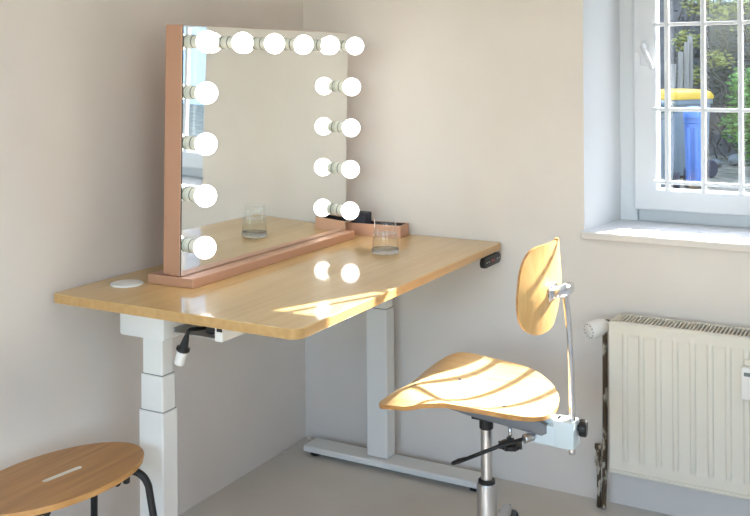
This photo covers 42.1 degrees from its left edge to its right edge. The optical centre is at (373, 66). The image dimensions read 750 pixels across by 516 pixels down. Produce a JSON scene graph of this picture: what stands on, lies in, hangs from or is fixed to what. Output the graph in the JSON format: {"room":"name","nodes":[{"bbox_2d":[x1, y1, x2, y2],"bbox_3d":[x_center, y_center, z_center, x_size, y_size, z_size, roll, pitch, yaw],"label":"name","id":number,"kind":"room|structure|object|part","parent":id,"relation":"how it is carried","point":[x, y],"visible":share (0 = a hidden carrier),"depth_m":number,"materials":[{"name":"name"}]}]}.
{"room":"dressing room","nodes":[
{"label":"dressing room","id":0,"kind":"room"},
{"bbox_2d":[0,0,305,515],"bbox_3d":[-1.717,0.075,1.446,0.250,2.750,5.500,0,0,29],"label":"wall","id":1,"kind":"structure","parent":0,"point":[82,82],"depth_m":2.84,"materials":[{"name":"paint"}]},
{"bbox_2d":[178,437,672,515],"bbox_3d":[0.230,1.513,0.611,4.450,0.150,5.920,0,0,29],"label":"floor","id":2,"kind":"structure","parent":0,"point":[296,482],"depth_m":3.26,"materials":[{"name":"grey paint"}]},
{"bbox_2d":[0,442,156,515],"bbox_3d":[-0.781,1.220,2.380,0.337,0.450,0.493,0,0,37],"label":"stool","id":3,"kind":"object","parent":2,"relation":"on","point":[40,485],"visible":1,"depth_m":2.38,"materials":[{"name":"brown wood"}]},
{"bbox_3d":[-0.758,1.021,2.362,0.180,0.019,0.240,0,0,37],"label":"under frame","id":4,"kind":"part","parent":3,"relation":"part of","materials":[{"name":"black metal"}]},
{"bbox_3d":[-0.746,1.226,2.576,0.042,0.429,0.194,0,0,-5],"label":"leg","id":5,"kind":"part","parent":3,"relation":"part of","materials":[{"name":"black metal"}]},
{"bbox_3d":[-0.593,1.224,2.459,0.179,0.428,0.037,0,0,-17],"label":"leg","id":6,"kind":"part","parent":3,"relation":"part of","materials":[{"name":"black metal"}]},
{"bbox_2d":[54,229,500,515],"bbox_3d":[-0.212,1.025,3.019,0.805,0.831,1.278,0,0,29],"label":"desk","id":7,"kind":"object","parent":2,"relation":"on","point":[302,296],"visible":0.94,"depth_m":2.69,"materials":[{"name":"brown wood"}]},
{"bbox_3d":[-0.472,0.683,2.570,0.450,0.083,0.081,0,0,29],"label":"support arm","id":8,"kind":"part","parent":7,"relation":"part of","materials":[{"name":"white metal"}]},
{"bbox_3d":[-0.581,0.776,2.625,0.069,0.136,0.045,0,0,29],"label":"leg","id":9,"kind":"part","parent":7,"relation":"part of","materials":[{"name":"white metal"}]},
{"bbox_3d":[-0.581,0.882,2.625,0.076,0.116,0.052,0,0,29],"label":"leg","id":10,"kind":"part","parent":7,"relation":"part of","materials":[{"name":"white metal"}]},
{"bbox_2d":[174,326,205,365],"bbox_3d":[-0.462,0.723,2.526,0.108,0.099,0.040,0,0,-18],"label":"plug","id":11,"kind":"object","parent":7,"relation":"hanging from","point":[182,349],"visible":0.95,"depth_m":2.50,"materials":[{"name":"black plastic"}]},
{"bbox_2d":[174,351,186,365],"bbox_3d":[-0.498,0.751,2.517,0.036,0.044,0.028,0,0,29],"label":"socket","id":12,"kind":"object","parent":11,"relation":"attached to","point":[180,357],"depth_m":2.51,"materials":[{"name":"white plastic"}]},
{"bbox_3d":[-0.450,0.683,2.531,0.085,0.021,0.013,0,0,-39],"label":"cord","id":13,"kind":"part","parent":11,"relation":"part of","materials":[{"name":"black plastic"}]},
{"bbox_2d":[173,324,243,341],"bbox_3d":[-0.422,0.669,2.551,0.165,0.055,0.134,0,0,29],"label":"cable tray","id":14,"kind":"object","parent":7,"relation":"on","point":[219,335],"depth_m":2.50,"materials":[{"name":"white plastic"}]},
{"bbox_2d":[148,25,363,288],"bbox_3d":[-0.329,0.247,3.109,0.229,0.734,0.891,0,0,29],"label":"vanity mirror","id":15,"kind":"object","parent":7,"relation":"on","point":[257,126],"visible":1,"depth_m":2.99,"materials":[{"name":"gold metal"}]},
{"bbox_2d":[184,236,215,258],"bbox_3d":[-0.484,0.507,2.732,0.089,0.063,0.063,0,0,29],"label":"bulb","id":16,"kind":"object","parent":15,"relation":"attached to","point":[195,247],"depth_m":2.71,"materials":[{"name":"white glass"}]},
{"bbox_2d":[185,185,216,206],"bbox_3d":[-0.482,0.362,2.731,0.089,0.063,0.063,0,0,29],"label":"bulb","id":17,"kind":"object","parent":15,"relation":"attached to","point":[195,195],"depth_m":2.71,"materials":[{"name":"white glass"}]},
{"bbox_2d":[185,133,216,154],"bbox_3d":[-0.480,0.217,2.729,0.089,0.063,0.063,0,0,29],"label":"bulb","id":18,"kind":"object","parent":15,"relation":"attached to","point":[195,143],"depth_m":2.71,"materials":[{"name":"white glass"}]},
{"bbox_2d":[186,82,217,103],"bbox_3d":[-0.478,0.074,2.728,0.089,0.063,0.063,0,0,29],"label":"bulb","id":19,"kind":"object","parent":15,"relation":"attached to","point":[196,92],"depth_m":2.71,"materials":[{"name":"white glass"}]},
{"bbox_2d":[187,30,218,52],"bbox_3d":[-0.476,-0.069,2.726,0.089,0.063,0.063,0,0,29],"label":"bulb","id":20,"kind":"object","parent":15,"relation":"attached to","point":[198,41],"depth_m":2.71,"materials":[{"name":"white glass"}]},
{"bbox_2d":[223,32,252,52],"bbox_3d":[-0.396,-0.070,2.865,0.089,0.063,0.063,0,0,29],"label":"bulb","id":21,"kind":"object","parent":15,"relation":"attached to","point":[233,42],"depth_m":2.85,"materials":[{"name":"white glass"}]},
{"bbox_2d":[256,33,284,53],"bbox_3d":[-0.317,-0.070,3.005,0.089,0.063,0.063,0,0,29],"label":"bulb","id":22,"kind":"object","parent":15,"relation":"attached to","point":[274,43],"depth_m":2.99,"materials":[{"name":"white glass"}]},
{"bbox_2d":[285,35,313,53],"bbox_3d":[-0.237,-0.071,3.144,0.089,0.063,0.063,0,0,29],"label":"bulb","id":23,"kind":"object","parent":15,"relation":"attached to","point":[294,44],"depth_m":3.13,"materials":[{"name":"white glass"}]},
{"bbox_2d":[313,36,339,54],"bbox_3d":[-0.157,-0.071,3.283,0.089,0.063,0.063,0,0,29],"label":"bulb","id":24,"kind":"object","parent":15,"relation":"attached to","point":[330,45],"depth_m":3.26,"materials":[{"name":"white glass"}]},
{"bbox_2d":[333,202,358,219],"bbox_3d":[-0.094,0.504,3.413,0.089,0.063,0.063,0,0,29],"label":"bulb","id":25,"kind":"object","parent":15,"relation":"attached to","point":[349,210],"depth_m":3.39,"materials":[{"name":"white glass"}]},
{"bbox_2d":[334,160,359,177],"bbox_3d":[-0.092,0.359,3.411,0.089,0.063,0.063,0,0,29],"label":"bulb","id":26,"kind":"object","parent":15,"relation":"attached to","point":[349,169],"depth_m":3.39,"materials":[{"name":"white glass"}]},
{"bbox_2d":[334,119,359,136],"bbox_3d":[-0.090,0.214,3.409,0.089,0.063,0.063,0,0,29],"label":"bulb","id":27,"kind":"object","parent":15,"relation":"attached to","point":[350,127],"depth_m":3.39,"materials":[{"name":"white glass"}]},
{"bbox_2d":[335,78,360,95],"bbox_3d":[-0.088,0.071,3.408,0.089,0.063,0.063,0,0,29],"label":"bulb","id":28,"kind":"object","parent":15,"relation":"attached to","point":[351,86],"depth_m":3.39,"materials":[{"name":"white glass"}]},
{"bbox_2d":[339,37,363,54],"bbox_3d":[-0.077,-0.072,3.422,0.089,0.063,0.063,0,0,29],"label":"bulb","id":29,"kind":"object","parent":15,"relation":"attached to","point":[354,45],"depth_m":3.40,"materials":[{"name":"white glass"}]},
{"bbox_2d":[346,220,408,237],"bbox_3d":[0.013,0.590,3.550,0.215,0.044,0.078,0,0,24],"label":"tray","id":30,"kind":"object","parent":7,"relation":"on","point":[376,228],"visible":0.8,"depth_m":3.52,"materials":[{"name":"pink wood"}]},
{"bbox_2d":[355,211,370,223],"bbox_3d":[-0.039,0.570,3.574,0.046,0.073,0.056,0,0,24],"label":"case","id":31,"kind":"object","parent":30,"relation":"in","point":[364,217],"visible":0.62,"depth_m":3.55,"materials":[{"name":"grey plastic"}]},
{"bbox_3d":[0.023,0.833,3.516,0.076,0.108,0.052,0,0,29],"label":"leg","id":32,"kind":"part","parent":7,"relation":"part of","materials":[{"name":"white metal"}]},
{"bbox_2d":[372,218,398,254],"bbox_3d":[0.038,0.555,3.199,0.090,0.114,0.090,0,0,29],"label":"drinking glass","id":33,"kind":"object","parent":7,"relation":"on","point":[380,250],"visible":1,"depth_m":3.18,"materials":[{"name":"clear glass"}]},
{"bbox_3d":[0.038,0.605,3.199,0.090,0.014,0.090,0,0,29],"label":"glass","id":34,"kind":"part","parent":33,"relation":"part of","materials":[{"name":"white"}]},
{"bbox_3d":[0.396,0.657,3.309,0.018,0.035,0.150,0,0,29],"label":"control panel","id":35,"kind":"part","parent":7,"relation":"part of","materials":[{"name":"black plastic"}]},
{"bbox_2d":[379,237,587,515],"bbox_3d":[0.300,0.953,2.699,0.676,0.969,0.681,0,0,29],"label":"swivel chair","id":36,"kind":"object","parent":2,"relation":"on","point":[489,390],"visible":1,"depth_m":2.61,"materials":[{"name":"brown wood"}]},
{"bbox_3d":[0.275,0.902,2.698,0.465,0.088,0.417,0,0,29],"label":"seat","id":37,"kind":"part","parent":36,"relation":"part of","materials":[{"name":"brown wood"}]},
{"bbox_3d":[0.305,1.013,2.572,0.205,0.076,0.026,0,0,3],"label":"height lever","id":38,"kind":"part","parent":36,"relation":"part of","materials":[{"name":"black plastic"}]},
{"bbox_3d":[0.361,1.337,2.832,0.042,0.050,0.281,0,0,18],"label":"leg","id":39,"kind":"part","parent":36,"relation":"part of","materials":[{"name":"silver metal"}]},
{"bbox_2d":[498,504,517,515],"bbox_3d":[0.408,1.371,2.975,0.054,0.064,0.089,0,0,18],"label":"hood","id":40,"kind":"object","parent":36,"relation":"attached to","point":[507,508],"depth_m":2.95,"materials":[{"name":"grey plastic"}]},
{"bbox_3d":[0.369,1.017,2.634,0.064,0.028,0.063,0,0,7],"label":"tension knob","id":41,"kind":"part","parent":36,"relation":"part of","materials":[{"name":"black plastic"}]},
{"bbox_3d":[0.461,0.588,2.609,0.050,0.240,0.336,0,0,29],"label":"backrest","id":42,"kind":"part","parent":36,"relation":"part of","materials":[{"name":"brown wood"}]},
{"bbox_3d":[0.548,0.950,2.562,0.025,0.045,0.045,0,0,21],"label":"clamp knob","id":43,"kind":"part","parent":36,"relation":"part of","materials":[{"name":"black plastic"}]},
{"bbox_2d":[303,0,749,515],"bbox_3d":[1.556,0.054,3.015,4.450,2.750,0.420,0,0,29],"label":"wall","id":44,"kind":"structure","parent":0,"point":[484,120],"depth_m":3.40,"materials":[{"name":"paint"}]},
{"bbox_2d":[580,219,749,252],"bbox_3d":[1.381,0.556,3.038,1.409,0.024,0.332,0,0,29],"label":"window sill","id":45,"kind":"structure","parent":44,"relation":"attached to","point":[726,238],"depth_m":3.19,"materials":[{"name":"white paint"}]},
{"bbox_2d":[584,313,749,499],"bbox_3d":[1.248,1.028,2.838,1.268,0.472,0.193,0,0,29],"label":"radiator","id":46,"kind":"object","parent":44,"relation":"attached to","point":[679,390],"visible":1,"depth_m":2.94,"materials":[{"name":"beige metal"}]},
{"bbox_3d":[0.712,0.832,3.095,0.081,0.060,0.055,0,0,-26],"label":"thermostat knob","id":47,"kind":"part","parent":46,"relation":"part of","materials":[{"name":"white plastic"}]},
{"bbox_2d":[594,319,609,508],"bbox_3d":[0.746,1.121,3.147,0.034,0.620,0.080,0,0,-28],"label":"pipe","id":48,"kind":"object","parent":46,"relation":"attached to","point":[600,461],"visible":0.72,"depth_m":3.15,"materials":[{"name":"metal"}]},
{"bbox_3d":[0.767,1.030,3.094,0.012,0.467,0.112,0,0,29],"label":"panel","id":49,"kind":"part","parent":46,"relation":"part of","materials":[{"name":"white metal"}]},
{"bbox_2d":[611,313,749,337],"bbox_3d":[1.278,0.799,2.811,1.170,0.014,0.111,0,0,29],"label":"grille","id":50,"kind":"object","parent":46,"relation":"attached to","point":[656,327],"depth_m":2.98,"materials":[{"name":"beige metal"}]},
{"bbox_2d":[619,0,749,227],"bbox_3d":[1.459,-0.008,3.186,1.313,1.143,0.175,0,0,29],"label":"window","id":51,"kind":"structure","parent":44,"relation":"in","point":[643,197],"depth_m":3.41,"materials":[{"name":"white paint"}]},
{"bbox_3d":[0.952,-0.038,3.397,0.053,0.097,0.052,0,0,29],"label":"handle","id":52,"kind":"part","parent":51,"relation":"part of","materials":[{"name":"white paint"}]},
{"label":"outside","id":53,"kind":"structure","parent":0,"visible":0},
{"bbox_2d":[672,155,749,191],"bbox_3d":[-0.265,1.341,3.790,50.000,0.100,60.000,0,0,29],"label":"ground","id":54,"kind":"structure","parent":53,"point":[727,173],"depth_m":11.10,"materials":[{"name":"stone"}]},
{"bbox_2d":[660,100,679,188],"bbox_3d":[2.819,0.804,9.807,0.450,0.935,0.610,0,0,22],"label":"wheelie bin","id":55,"kind":"object","parent":54,"relation":"on","point":[675,176],"visible":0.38,"depth_m":9.54,"materials":[{"name":"grey plastic"}]},
{"bbox_3d":[2.809,0.394,9.789,0.440,0.115,0.570,0,0,22],"label":"lid","id":56,"kind":"part","parent":55,"relation":"part of","materials":[{"name":"grey"}]},
{"bbox_2d":[670,64,676,88],"bbox_3d":[3.731,0.617,12.206,0.128,1.301,0.024,0,0,29],"label":"wooden board","id":57,"kind":"object","parent":54,"relation":"on","point":[673,66],"visible":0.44,"depth_m":12.18,"materials":[{"name":"grey wood"}]},
{"bbox_2d":[677,52,683,87],"bbox_3d":[3.823,0.540,12.189,0.107,1.451,0.024,0,0,29],"label":"wooden board","id":58,"kind":"object","parent":54,"relation":"on","point":[680,54],"visible":0.44,"depth_m":12.17,"materials":[{"name":"grey wood"}]},
{"bbox_2d":[684,42,689,88],"bbox_3d":[3.902,0.480,12.179,0.095,1.571,0.024,0,0,29],"label":"wooden board","id":59,"kind":"object","parent":54,"relation":"on","point":[686,44],"visible":0.45,"depth_m":12.16,"materials":[{"name":"grey wood"}]},
{"bbox_2d":[660,88,717,177],"bbox_3d":[3.494,0.760,11.141,0.708,1.015,0.510,0,0,-32],"label":"wheelie bin","id":60,"kind":"object","parent":54,"relation":"on","point":[683,97],"visible":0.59,"depth_m":10.88,"materials":[{"name":"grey plastic"}]},
{"bbox_3d":[3.480,0.310,11.133,0.680,0.115,0.506,0,0,-32],"label":"lid","id":61,"kind":"part","parent":60,"relation":"part of","materials":[{"name":"yellow plastic"}]},
{"bbox_2d":[687,36,692,88],"bbox_3d":[3.959,0.439,12.182,0.064,1.650,0.024,0,0,29],"label":"wooden board","id":62,"kind":"object","parent":54,"relation":"on","point":[689,38],"visible":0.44,"depth_m":12.16,"materials":[{"name":"grey wood"}]},
{"bbox_2d":[683,106,700,186],"bbox_3d":[3.336,0.841,10.163,0.220,0.855,0.414,0,0,23],"label":"wheelie bin","id":63,"kind":"object","parent":54,"relation":"on","point":[691,120],"visible":0.67,"depth_m":10.01,"materials":[{"name":"blue plastic"}]},
{"bbox_3d":[3.321,0.471,10.134,0.187,0.115,0.350,0,0,23],"label":"lid","id":64,"kind":"part","parent":63,"relation":"part of","materials":[{"name":"blue plastic"}]},
{"bbox_2d":[659,0,749,155],"bbox_3d":[3.853,-0.360,16.481,9.900,3.250,3.800,0,0,29],"label":"wall","id":65,"kind":"structure","parent":54,"relation":"on","point":[674,4],"depth_m":13.80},
{"bbox_2d":[670,0,749,159],"bbox_3d":[5.445,-0.197,12.511,3.559,2.916,1.269,0,0,29],"label":"hedge","id":66,"kind":"object","parent":54,"relation":"on","point":[715,60],"visible":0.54,"depth_m":12.92,"materials":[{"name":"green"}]},
{"bbox_2d":[711,159,721,166],"bbox_3d":[4.288,1.218,12.241,0.164,0.114,0.167,0,0,29],"label":"rock","id":67,"kind":"object","parent":54,"relation":"on","point":[719,163],"visible":0.45,"depth_m":12.19,"materials":[{"name":"grey stone"}]},
{"bbox_2d":[714,52,749,164],"bbox_3d":[4.568,0.417,11.293,1.240,1.657,0.666,0,0,29],"label":"shrub","id":68,"kind":"object","parent":54,"relation":"on","point":[746,77],"visible":0.64,"depth_m":11.33,"materials":[{"name":"green plant"}]},
{"bbox_2d":[728,154,747,165],"bbox_3d":[4.634,1.193,12.393,0.244,0.179,0.240,0,0,29],"label":"rock","id":69,"kind":"object","parent":54,"relation":"on","point":[732,159],"visible":0.61,"depth_m":12.33,"materials":[{"name":"grey stone"}]}
]}

